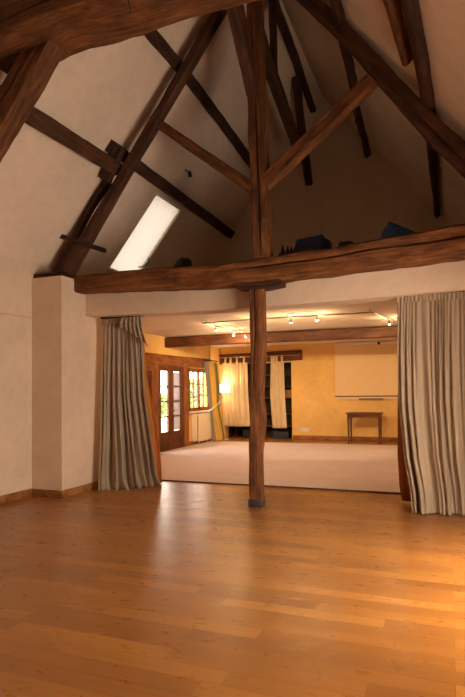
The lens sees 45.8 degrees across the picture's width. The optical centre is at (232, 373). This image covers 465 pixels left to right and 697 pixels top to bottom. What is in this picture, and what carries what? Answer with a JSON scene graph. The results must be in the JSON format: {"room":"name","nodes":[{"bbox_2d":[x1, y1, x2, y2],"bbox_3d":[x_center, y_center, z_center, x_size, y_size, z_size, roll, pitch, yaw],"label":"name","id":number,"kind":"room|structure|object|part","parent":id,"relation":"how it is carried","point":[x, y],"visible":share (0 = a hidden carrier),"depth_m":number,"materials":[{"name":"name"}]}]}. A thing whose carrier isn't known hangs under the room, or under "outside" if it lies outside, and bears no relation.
{"room":"community hall","nodes":[
{"label":"community hall","id":0,"kind":"room"},
{"bbox_2d":[0,254,75,495],"bbox_3d":[-3.474,-0.001,4.748,0.250,2.940,12.700,-1,-2,21],"label":"wall","id":1,"kind":"structure","parent":0,"point":[16,275],"depth_m":6.61,"materials":[{"name":"beige paint"}]},
{"bbox_2d":[0,488,32,503],"bbox_3d":[-4.031,1.369,2.877,0.016,0.097,8.480,-1,-2,21],"label":"baseboard","id":2,"kind":"structure","parent":1,"relation":"attached to","point":[22,494],"depth_m":6.55,"materials":[{"name":"brown wood"}]},
{"bbox_2d":[0,311,32,318],"bbox_3d":[-4.061,-0.801,2.947,0.026,0.030,8.480,-1,-2,21],"label":"trim","id":3,"kind":"structure","parent":1,"relation":"attached to","point":[0,311],"depth_m":6.63,"materials":[{"name":"paint"}]},
{"bbox_2d":[0,41,63,162],"bbox_3d":[-1.790,-2.756,4.879,2.946,3.623,0.228,-1,-2,21],"label":"rafter","id":4,"kind":"object","parent":1,"relation":"on","point":[32,70],"visible":0.68,"depth_m":4.83,"materials":[{"name":"brown wood"}]},
{"bbox_2d":[0,0,255,73],"bbox_3d":[-0.693,-3.072,4.383,3.650,0.467,0.556,-2,-2,21],"label":"beam","id":5,"kind":"structure","parent":4,"relation":"attached to","point":[76,26],"depth_m":4.50,"materials":[{"name":"brown wood"}]},
{"bbox_2d":[0,0,321,275],"bbox_3d":[-2.228,-3.130,4.451,3.335,4.047,12.900,-1,-2,21],"label":"ceiling","id":6,"kind":"structure","parent":0,"point":[103,94],"depth_m":6.87,"materials":[{"name":"white paint"}]},
{"bbox_2d":[0,85,121,175],"bbox_3d":[-3.106,-2.624,2.762,0.241,0.252,8.742,-1,-2,22],"label":"purlin","id":7,"kind":"object","parent":6,"relation":"hanging from","point":[37,119],"visible":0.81,"depth_m":5.95,"materials":[{"name":"brown wood"}]},
{"bbox_2d":[108,193,181,271],"bbox_3d":[-1.358,-2.091,8.466,0.894,1.080,0.820,-1,-2,21],"label":"window","id":8,"kind":"structure","parent":6,"relation":"attached to","point":[137,251],"depth_m":8.47,"materials":[{"name":"white glass"}]},
{"bbox_2d":[144,30,249,167],"bbox_3d":[-1.598,-3.689,4.230,0.222,0.292,12.522,-1,-2,21],"label":"purlin","id":9,"kind":"object","parent":6,"relation":"attached to","point":[155,38],"visible":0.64,"depth_m":7.17,"materials":[{"name":"brown wood"}]},
{"bbox_2d":[268,0,315,112],"bbox_3d":[-0.711,-4.888,3.915,0.231,0.141,12.522,-1,-2,21],"label":"ridge purlin","id":10,"kind":"object","parent":6,"relation":"attached to","point":[282,24],"visible":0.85,"depth_m":8.14,"materials":[{"name":"brown wood"}]},
{"bbox_2d":[269,0,277,76],"bbox_3d":[0.519,-4.250,6.960,0.095,1.000,0.101,-1,-2,21],"label":"strut","id":11,"kind":"object","parent":10,"relation":"hanging from","point":[272,3],"visible":0.79,"depth_m":6.92,"materials":[{"name":"brown wood"}]},
{"bbox_2d":[292,76,312,185],"bbox_3d":[1.175,-3.996,9.179,0.136,1.375,1.232,-1,-2,17],"label":"brace","id":12,"kind":"object","parent":10,"relation":"attached to","point":[296,80],"visible":0.76,"depth_m":8.94,"materials":[{"name":"brown wood"}]},
{"bbox_2d":[143,333,220,441],"bbox_3d":[-1.595,0.438,11.601,0.150,2.450,7.550,-1,-2,21],"label":"wall","id":13,"kind":"structure","parent":0,"point":[156,344],"depth_m":12.85,"materials":[{"name":"yellow paint"}]},
{"bbox_2d":[146,365,153,410],"bbox_3d":[-1.793,0.723,10.871,0.044,1.800,0.920,-1,-2,21],"label":"door","id":14,"kind":"structure","parent":13,"relation":"in","point":[150,368],"depth_m":11.22,"materials":[{"name":"brown wood"}]},
{"bbox_3d":[-1.798,0.308,10.884,0.036,0.730,0.720,-1,-2,21],"label":"panel","id":15,"kind":"part","parent":14,"relation":"part of","materials":[{"name":"brown wood"}]},
{"bbox_2d":[158,365,183,451],"bbox_3d":[-1.309,0.753,12.034,0.095,1.840,1.180,-1,-2,21],"label":"door","id":16,"kind":"structure","parent":13,"relation":"in","point":[173,438],"depth_m":12.06,"materials":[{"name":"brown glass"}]},
{"bbox_3d":[-1.256,0.133,12.278,0.006,0.303,0.340,-1,-2,21],"label":"pane","id":17,"kind":"part","parent":16,"relation":"part of","materials":[{"name":"clear glass"}]},
{"bbox_3d":[-1.253,0.458,12.267,0.006,0.303,0.340,-1,-2,21],"label":"pane","id":18,"kind":"part","parent":16,"relation":"part of","materials":[{"name":"clear glass"}]},
{"bbox_3d":[-1.249,0.782,12.257,0.006,0.303,0.340,-1,-2,21],"label":"pane","id":19,"kind":"part","parent":16,"relation":"part of","materials":[{"name":"clear glass"}]},
{"bbox_3d":[-1.245,1.107,12.247,0.006,0.303,0.340,-1,-2,21],"label":"pane","id":20,"kind":"part","parent":16,"relation":"part of","materials":[{"name":"clear glass"}]},
{"bbox_2d":[145,352,210,367],"bbox_3d":[-1.305,-0.270,12.264,0.107,0.252,3.860,-1,-1,21],"label":"board","id":21,"kind":"object","parent":13,"relation":"attached to","point":[151,358],"visible":0.7,"depth_m":12.17,"materials":[{"name":"brown wood"}]},
{"bbox_2d":[189,368,209,412],"bbox_3d":[-0.788,0.416,13.360,0.170,1.055,1.230,-1,-2,21],"label":"window","id":22,"kind":"structure","parent":13,"relation":"in","point":[198,408],"depth_m":13.30,"materials":[{"name":"brown wood"}]},
{"bbox_3d":[-0.782,0.926,13.344,0.170,0.035,1.230,-1,-2,21],"label":"sill","id":23,"kind":"part","parent":22,"relation":"part of","materials":[{"name":"beige wood"}]},
{"bbox_2d":[189,439,210,445],"bbox_3d":[-1.712,1.596,10.998,0.020,0.100,6.400,-1,-2,21],"label":"baseboard","id":24,"kind":"structure","parent":13,"relation":"attached to","point":[190,442],"depth_m":13.14,"materials":[{"name":"brown wood"}]},
{"bbox_2d":[0,436,464,696],"bbox_3d":[-0.305,1.541,6.257,7.600,0.120,17.900,-1,-2,21],"label":"floor","id":25,"kind":"structure","parent":0,"point":[170,589],"depth_m":3.43,"materials":[{"name":"brown wood"}]},
{"bbox_2d":[32,275,104,490],"bbox_3d":[-2.116,0.174,7.236,0.455,2.715,0.970,-1,-2,21],"label":"wall pier","id":26,"kind":"object","parent":25,"relation":"on","point":[66,342],"visible":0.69,"depth_m":6.84,"materials":[{"name":"paint"}]},
{"bbox_2d":[33,271,74,278],"bbox_3d":[-2.254,-1.218,6.954,0.445,0.069,0.260,-1,-2,21],"label":"plate","id":27,"kind":"object","parent":26,"relation":"on","point":[58,273],"visible":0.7,"depth_m":6.85,"materials":[{"name":"brown wood"}]},
{"bbox_2d":[60,9,226,274],"bbox_3d":[-0.983,-2.958,6.644,2.636,3.436,0.146,-1,-2,21],"label":"rafter","id":28,"kind":"object","parent":27,"relation":"on","point":[76,257],"visible":0.91,"depth_m":6.64,"materials":[{"name":"brown wood"}]},
{"bbox_2d":[59,234,106,252],"bbox_3d":[-1.938,-1.652,6.927,0.813,0.363,0.051,-1,-2,21],"label":"peg","id":29,"kind":"object","parent":28,"relation":"attached to","point":[64,237],"visible":0.87,"depth_m":6.87,"materials":[{"name":"brown wood"}]},
{"bbox_2d":[98,147,124,183],"bbox_3d":[-1.480,-2.569,6.740,0.396,0.458,0.120,-2,-2,35],"label":"block","id":30,"kind":"object","parent":28,"relation":"attached to","point":[107,176],"visible":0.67,"depth_m":6.72,"materials":[{"name":"brown wood"}]},
{"bbox_2d":[104,139,234,238],"bbox_3d":[-0.750,-2.671,8.463,0.206,0.224,3.971,-1,-2,21],"label":"purlin","id":31,"kind":"object","parent":30,"relation":"attached to","point":[142,169],"visible":0.94,"depth_m":8.02,"materials":[{"name":"brown wood"}]},
{"bbox_2d":[32,481,97,497],"bbox_3d":[-2.096,1.485,7.184,0.471,0.092,0.986,-1,-2,21],"label":"baseboard","id":32,"kind":"object","parent":26,"relation":"attached to","point":[87,487],"visible":0.78,"depth_m":6.77,"materials":[{"name":"brown wood"}]},
{"bbox_2d":[52,180,110,271],"bbox_3d":[-1.925,-1.831,7.035,0.864,1.218,0.118,-1,-2,17],"label":"packing timber","id":33,"kind":"object","parent":26,"relation":"on","point":[102,189],"visible":0.79,"depth_m":7.00,"materials":[{"name":"brown wood"}]},
{"bbox_2d":[74,224,464,293],"bbox_3d":[0.530,-1.197,6.087,5.400,0.403,0.244,-2,-2,21],"label":"tie beam","id":34,"kind":"structure","parent":26,"relation":"on","point":[445,244],"depth_m":5.91,"materials":[{"name":"orange wood"}]},
{"bbox_2d":[247,0,272,258],"bbox_3d":[0.286,-3.000,6.203,0.219,3.460,0.183,-2,-2,21],"label":"post","id":35,"kind":"object","parent":34,"relation":"on","point":[258,110],"visible":0.81,"depth_m":6.12,"materials":[{"name":"brown wood"}]},
{"bbox_2d":[156,120,250,192],"bbox_3d":[-0.329,-2.539,6.411,1.290,1.071,0.113,-1,-2,21],"label":"strut","id":36,"kind":"object","parent":35,"relation":"attached to","point":[235,176],"visible":0.95,"depth_m":6.34,"materials":[{"name":"brown wood"}]},
{"bbox_2d":[226,4,256,95],"bbox_3d":[-0.046,-3.979,5.518,0.128,1.756,1.631,-1,-2,22],"label":"brace","id":37,"kind":"object","parent":35,"relation":"attached to","point":[238,24],"visible":0.94,"depth_m":5.84,"materials":[{"name":"brown wood"}]},
{"bbox_2d":[264,29,299,145],"bbox_3d":[0.643,-3.700,7.373,0.144,0.582,2.319,-1,-2,19],"label":"brace","id":38,"kind":"object","parent":35,"relation":"attached to","point":[274,82],"visible":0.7,"depth_m":7.25,"materials":[{"name":"brown wood"}]},
{"bbox_2d":[259,73,377,189],"bbox_3d":[0.907,-2.578,5.924,1.296,1.040,0.130,-1,-2,21],"label":"strut","id":39,"kind":"object","parent":35,"relation":"attached to","point":[367,85],"visible":0.99,"depth_m":5.87,"materials":[{"name":"orange wood"}]},
{"bbox_2d":[296,0,464,177],"bbox_3d":[1.608,-2.997,5.617,2.916,3.461,0.157,-1,-2,21],"label":"rafter","id":40,"kind":"object","parent":34,"relation":"on","point":[440,137],"visible":0.97,"depth_m":5.53,"materials":[{"name":"brown wood"}]},
{"bbox_2d":[329,0,370,157],"bbox_3d":[0.228,-3.788,3.518,0.268,0.315,12.524,-1,-2,20],"label":"purlin","id":41,"kind":"object","parent":40,"relation":"on","point":[338,13],"visible":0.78,"depth_m":6.69,"materials":[{"name":"brown wood"}]},
{"bbox_2d":[400,0,439,217],"bbox_3d":[2.238,-2.736,6.243,0.191,0.297,5.925,-1,-2,23],"label":"purlin","id":42,"kind":"object","parent":40,"relation":"on","point":[411,8],"visible":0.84,"depth_m":4.84,"materials":[{"name":"brown wood"}]},
{"bbox_2d":[154,365,158,442],"bbox_3d":[-1.620,0.742,11.394,0.125,1.830,0.187,-1,-2,21],"label":"post","id":43,"kind":"object","parent":25,"relation":"on","point":[156,369],"visible":0.34,"depth_m":11.38,"materials":[{"name":"brown wood"}]},
{"bbox_2d":[184,367,188,446],"bbox_3d":[-1.111,0.777,12.696,0.126,1.830,0.267,-1,-2,21],"label":"post","id":44,"kind":"object","parent":25,"relation":"on","point":[186,369],"visible":0.48,"depth_m":12.66,"materials":[{"name":"brown wood"}]},
{"bbox_2d":[220,384,229,439],"bbox_3d":[-0.227,1.014,14.440,0.350,1.445,0.350,-1,-2,21],"label":"floor lamp","id":45,"kind":"object","parent":25,"relation":"on","point":[223,387],"visible":0.68,"depth_m":14.32,"materials":[{"name":"white fabric"}]},
{"bbox_3d":[-0.234,0.397,14.459,0.350,0.210,0.350,-1,-2,21],"label":"lamp shade","id":46,"kind":"part","parent":45,"relation":"part of","materials":[{"name":"beige fabric"}]},
{"bbox_2d":[242,429,249,437],"bbox_3d":[0.520,1.628,14.882,0.416,0.228,0.316,-1,-2,21],"label":"crate","id":47,"kind":"object","parent":25,"relation":"on","point":[246,432],"visible":0.5,"depth_m":14.78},
{"bbox_2d":[248,498,265,507],"bbox_3d":[0.270,1.426,6.072,0.155,0.085,0.140,-1,-2,21],"label":"shoe","id":48,"kind":"object","parent":25,"relation":"on","point":[251,502],"visible":0.87,"depth_m":6.01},
{"bbox_2d":[249,289,266,499],"bbox_3d":[0.281,0.231,6.101,0.186,2.365,0.143,0,-2,21],"label":"post","id":49,"kind":"object","parent":48,"relation":"on","point":[257,298],"visible":0.99,"depth_m":6.04,"materials":[{"name":"brown wood"}]},
{"bbox_2d":[237,279,285,291],"bbox_3d":[0.322,-0.963,6.131,0.510,0.085,0.207,-3,-3,21],"label":"corbel","id":50,"kind":"object","parent":49,"relation":"on","point":[275,284],"visible":0.94,"depth_m":6.05,"materials":[{"name":"brown wood"}]},
{"bbox_2d":[235,374,291,436],"bbox_3d":[0.890,0.766,14.975,1.640,1.950,0.400,-1,-2,21],"label":"shelf unit","id":51,"kind":"object","parent":25,"relation":"on","point":[237,429],"visible":0.17,"depth_m":14.92,"materials":[{"name":"brown wood"}]},
{"bbox_3d":[0.136,0.783,15.271,0.020,1.950,0.400,-1,-2,21],"label":"panel","id":52,"kind":"part","parent":51,"relation":"part of","materials":[{"name":"brown wood"}]},
{"bbox_2d":[284,369,290,373],"bbox_3d":[1.460,-0.042,14.752,0.316,0.128,0.316,-1,-2,21],"label":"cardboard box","id":53,"kind":"object","parent":51,"relation":"on","point":[286,371],"visible":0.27,"depth_m":14.59,"materials":[{"name":"cardboard"}]},
{"bbox_2d":[285,390,291,397],"bbox_3d":[1.439,0.548,14.744,0.376,0.208,0.316,-1,-2,21],"label":"cardboard box","id":54,"kind":"object","parent":51,"relation":"on","point":[288,393],"visible":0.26,"depth_m":14.57,"materials":[{"name":"brown cardboard"}]},
{"bbox_2d":[160,441,400,493],"bbox_3d":[1.472,1.570,10.010,6.610,0.016,5.815,-1,-2,21],"label":"carpet","id":55,"kind":"object","parent":25,"relation":"on","point":[337,467],"visible":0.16,"depth_m":9.18,"materials":[{"name":"beige carpet"}]},
{"bbox_2d":[191,413,211,443],"bbox_3d":[-0.734,1.335,13.249,0.170,0.740,0.810,-1,-2,21],"label":"radiator","id":56,"kind":"object","parent":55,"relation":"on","point":[201,422],"visible":1,"depth_m":13.07,"materials":[{"name":"beige metal"}]},
{"bbox_3d":[-0.890,1.286,12.882,0.150,0.600,0.010,-1,-2,21],"label":"panel","id":57,"kind":"part","parent":56,"relation":"part of","materials":[{"name":"white metal"}]},
{"bbox_2d":[192,413,209,415],"bbox_3d":[-0.727,0.986,13.261,0.150,0.040,0.800,-1,-2,21],"label":"grille","id":58,"kind":"object","parent":56,"relation":"attached to","point":[198,414],"depth_m":13.13,"materials":[{"name":"beige metal"}]},
{"bbox_2d":[273,430,291,438],"bbox_3d":[1.320,1.619,14.568,0.436,0.208,0.316,-1,-2,21],"label":"crate","id":59,"kind":"object","parent":25,"relation":"on","point":[277,434],"visible":1,"depth_m":14.44,"materials":[{"name":"grey plastic"}]},
{"bbox_3d":[1.319,1.534,14.571,0.436,0.038,0.316,-1,-2,21],"label":"lid","id":60,"kind":"part","parent":59,"relation":"part of","materials":[{"name":"black plastic"}]},
{"bbox_2d":[345,412,382,444],"bbox_3d":[3.123,1.290,12.978,0.820,0.725,0.520,-1,-2,20],"label":"side table","id":61,"kind":"object","parent":25,"relation":"on","point":[350,415],"visible":1,"depth_m":12.87,"materials":[{"name":"brown wood"}]},
{"bbox_3d":[2.722,1.305,12.902,0.048,0.700,0.048,-1,-2,20],"label":"leg","id":62,"kind":"part","parent":61,"relation":"part of","materials":[{"name":"brown wood"}]},
{"bbox_3d":[2.867,1.315,13.296,0.048,0.700,0.048,-1,-2,20],"label":"leg","id":63,"kind":"part","parent":61,"relation":"part of","materials":[{"name":"brown wood"}]},
{"bbox_3d":[3.378,1.290,12.660,0.048,0.700,0.048,-1,-2,20],"label":"leg","id":64,"kind":"part","parent":61,"relation":"part of","materials":[{"name":"brown wood"}]},
{"bbox_3d":[3.524,1.300,13.053,0.048,0.700,0.048,-1,-2,20],"label":"leg","id":65,"kind":"part","parent":61,"relation":"part of","materials":[{"name":"brown wood"}]},
{"bbox_2d":[118,300,396,347],"bbox_3d":[1.391,-0.924,10.735,7.600,0.150,8.450,-1,-2,21],"label":"ceiling","id":66,"kind":"structure","parent":0,"point":[182,325],"depth_m":9.41,"materials":[{"name":"paint"}]},
{"bbox_2d":[173,257,191,267],"bbox_3d":[-0.720,-1.384,8.054,0.276,0.648,0.341,-1,-2,21],"label":"bundle","id":67,"kind":"object","parent":66,"relation":"on","point":[181,261],"visible":0.18,"depth_m":7.94,"materials":[{"name":"fabric"}]},
{"bbox_2d":[164,326,396,347],"bbox_3d":[1.659,-0.737,10.683,6.670,0.217,0.190,-1,-2,21],"label":"ceiling beam","id":68,"kind":"structure","parent":66,"relation":"attached to","point":[381,331],"depth_m":10.77,"materials":[{"name":"brown wood"}]},
{"bbox_2d":[278,244,294,255],"bbox_3d":[0.671,-1.339,6.596,0.217,0.435,0.120,-1,-2,21],"label":"stand","id":69,"kind":"object","parent":66,"relation":"on","point":[283,252],"visible":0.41,"depth_m":6.58,"materials":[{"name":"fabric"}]},
{"bbox_2d":[201,309,396,337],"bbox_3d":[1.211,-0.812,9.420,3.002,0.152,2.024,-1,-2,21],"label":"track","id":70,"kind":"object","parent":66,"relation":"attached to","point":[291,317],"visible":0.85,"depth_m":8.61,"materials":[{"name":"metal"}]},
{"bbox_3d":[-0.110,-0.810,9.994,0.025,0.022,1.923,-1,-2,24],"label":"rail","id":71,"kind":"part","parent":70,"relation":"part of","materials":[{"name":"metal"}]},
{"bbox_3d":[0.771,-0.865,8.575,2.781,0.022,0.071,-1,-2,22],"label":"rail","id":72,"kind":"part","parent":70,"relation":"part of","materials":[{"name":"metal"}]},
{"bbox_3d":[2.499,-0.875,8.902,0.025,0.022,1.861,-2,-2,28],"label":"rail","id":73,"kind":"part","parent":70,"relation":"part of","materials":[{"name":"metal"}]},
{"bbox_2d":[294,234,331,251],"bbox_3d":[0.971,-1.371,6.592,0.465,0.492,0.414,-1,-2,21],"label":"duffel bag","id":74,"kind":"object","parent":66,"relation":"on","point":[314,242],"visible":0.4,"depth_m":6.42,"materials":[{"name":"blue fabric"}]},
{"bbox_2d":[338,241,352,246],"bbox_3d":[1.337,-1.337,6.387,0.267,0.403,0.316,-1,-2,21],"label":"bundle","id":75,"kind":"object","parent":66,"relation":"on","point":[341,243],"visible":0.15,"depth_m":6.30,"materials":[{"name":"fabric"}]},
{"bbox_2d":[381,222,415,237],"bbox_3d":[1.919,-1.432,6.160,0.483,0.566,0.416,-1,-2,21],"label":"cushion","id":76,"kind":"object","parent":66,"relation":"on","point":[392,229],"visible":0.23,"depth_m":6.03,"materials":[{"name":"fabric"}]},
{"bbox_2d":[229,362,291,436],"bbox_3d":[0.852,0.692,15.014,2.045,2.100,0.600,-1,-2,21],"label":"wall","id":77,"kind":"structure","parent":0,"point":[287,378],"depth_m":15.14,"materials":[{"name":"paint"}]},
{"bbox_2d":[85,260,464,317],"bbox_3d":[0.640,-0.945,6.332,5.385,0.368,0.295,-1,-2,21],"label":"wall header","id":78,"kind":"structure","parent":0,"point":[447,277],"depth_m":6.14,"materials":[{"name":"beige paint"}]},
{"bbox_2d":[100,316,143,319],"bbox_3d":[-1.449,-0.734,7.192,0.630,0.023,0.050,-1,-2,21],"label":"rail","id":79,"kind":"object","parent":78,"relation":"attached to","point":[102,318],"visible":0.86,"depth_m":7.22,"materials":[{"name":"metal"}]},
{"bbox_2d":[98,316,161,490],"bbox_3d":[-1.289,0.403,7.365,0.756,2.236,0.817,-1,-2,21],"label":"curtain","id":80,"kind":"object","parent":79,"relation":"hanging from","point":[129,456],"visible":1,"depth_m":7.24,"materials":[{"name":"beige fabric"}]},
{"bbox_3d":[2.265,-0.847,5.694,1.140,0.022,0.050,-1,-2,21],"label":"rail","id":81,"kind":"object","parent":78,"relation":"attached to","visible":0},
{"bbox_2d":[397,292,464,515],"bbox_3d":[2.233,0.299,5.685,1.184,2.257,0.566,-2,-2,36],"label":"curtain","id":82,"kind":"object","parent":81,"relation":"hanging from","point":[430,327],"visible":1,"depth_m":5.70,"materials":[{"name":"beige fabric"}]},
{"bbox_2d":[220,340,397,438],"bbox_3d":[2.750,0.459,13.845,7.400,2.450,0.200,-1,-2,21],"label":"wall","id":83,"kind":"structure","parent":0,"point":[315,407],"depth_m":13.92,"materials":[{"name":"yellow paint"}]},
{"bbox_2d":[219,350,301,364],"bbox_3d":[0.715,-0.417,14.526,2.296,0.275,0.099,-3,-2,21],"label":"lintel beam","id":84,"kind":"structure","parent":83,"relation":"attached to","point":[298,353],"depth_m":14.37,"materials":[{"name":"brown wood"}]},
{"bbox_2d":[219,355,295,357],"bbox_3d":[0.684,-0.439,14.454,2.250,0.020,0.080,-1,-2,21],"label":"curtain rod","id":85,"kind":"object","parent":84,"relation":"attached to","point":[275,355],"visible":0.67,"depth_m":14.52,"materials":[{"name":"metal"}]},
{"bbox_2d":[222,356,249,426],"bbox_3d":[0.086,0.487,14.626,0.810,1.856,0.089,-1,-2,21],"label":"curtain","id":86,"kind":"object","parent":85,"relation":"hanging from","point":[236,401],"visible":0.93,"depth_m":14.62,"materials":[{"name":"beige fabric"}]},
{"bbox_2d":[270,355,286,427],"bbox_3d":[1.186,0.476,14.200,0.452,1.887,0.084,-1,-2,21],"label":"curtain","id":87,"kind":"object","parent":85,"relation":"hanging from","point":[277,386],"visible":1,"depth_m":14.19,"materials":[{"name":"beige fabric"}]},
{"bbox_2d":[298,428,308,431],"bbox_3d":[1.818,1.451,14.069,0.262,0.079,0.015,-1,-2,21],"label":"wall socket","id":88,"kind":"object","parent":83,"relation":"attached to","point":[299,429],"visible":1,"depth_m":14.05,"materials":[{"name":"white plastic"}]},
{"bbox_2d":[293,435,397,441],"bbox_3d":[3.768,1.600,13.297,4.755,0.110,0.020,-1,-2,21],"label":"baseboard","id":89,"kind":"structure","parent":83,"relation":"attached to","point":[295,437],"depth_m":13.68,"materials":[{"name":"brown wood"}]},
{"bbox_2d":[334,340,397,399],"bbox_3d":[3.385,-0.069,13.444,1.800,1.424,0.068,-1,-2,21],"label":"projection screen","id":90,"kind":"object","parent":83,"relation":"attached to","point":[368,370],"visible":0.72,"depth_m":13.48,"materials":[{"name":"fabric"}]},
{"bbox_3d":[3.382,0.628,13.421,0.580,0.030,0.040,-1,-2,21],"label":"pull handle","id":91,"kind":"part","parent":90,"relation":"part of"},
{"bbox_2d":[207,96,451,264],"bbox_3d":[1.681,-3.021,9.738,6.240,3.971,0.200,-1,-2,21],"label":"wall","id":92,"kind":"structure","parent":0,"point":[352,196],"depth_m":9.58,"materials":[{"name":"paint"}]},
{"bbox_2d":[281,0,464,224],"bbox_3d":[0.772,-3.389,3.280,3.715,4.620,12.900,-1,-2,21],"label":"ceiling","id":93,"kind":"structure","parent":0,"point":[388,130],"depth_m":6.81,"materials":[{"name":"white paint"}]},
{"bbox_2d":[383,0,412,66],"bbox_3d":[0.023,-3.083,1.310,0.241,0.240,8.302,-1,-2,22],"label":"purlin","id":94,"kind":"object","parent":93,"relation":"attached to","point":[393,7],"visible":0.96,"depth_m":4.71,"materials":[{"name":"brown wood"}]},
{"label":"outside","id":95,"kind":"structure","parent":0,"visible":0},
{"bbox_2d":[161,408,178,431],"bbox_3d":[-18.849,2.201,15.397,33.580,0.160,75.000,-1,-2,21],"label":"lawn","id":96,"kind":"structure","parent":95,"point":[163,420],"depth_m":23.53,"materials":[{"name":"white"}]},
{"bbox_2d":[161,393,166,415],"bbox_3d":[-3.796,1.435,24.274,2.594,1.591,2.284,-1,-2,21],"label":"shrub","id":97,"kind":"object","parent":96,"relation":"on","point":[163,397],"visible":0.11,"depth_m":24.22,"materials":[{"name":"green plant"}]},
{"bbox_2d":[190,376,201,407],"bbox_3d":[-1.617,1.171,25.791,2.158,2.163,1.977,-1,-2,21],"label":"shrub","id":98,"kind":"object","parent":96,"relation":"on","point":[195,389],"visible":0.12,"depth_m":25.27,"materials":[{"name":"green plant"}]},
{"bbox_3d":[-0.587,-0.311,13.778,0.141,0.032,0.800,-1,-2,21],"label":"curtain rod","id":99,"kind":"object","parent":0,"visible":0},
{"bbox_2d":[204,362,224,440],"bbox_3d":[-0.415,0.708,13.847,0.393,1.956,1.046,-1,-2,9],"label":"striped curtain","id":100,"kind":"object","parent":99,"relation":"hanging from","point":[211,368],"visible":1,"depth_m":13.68,"materials":[{"name":"yellow fabric"}]}
]}

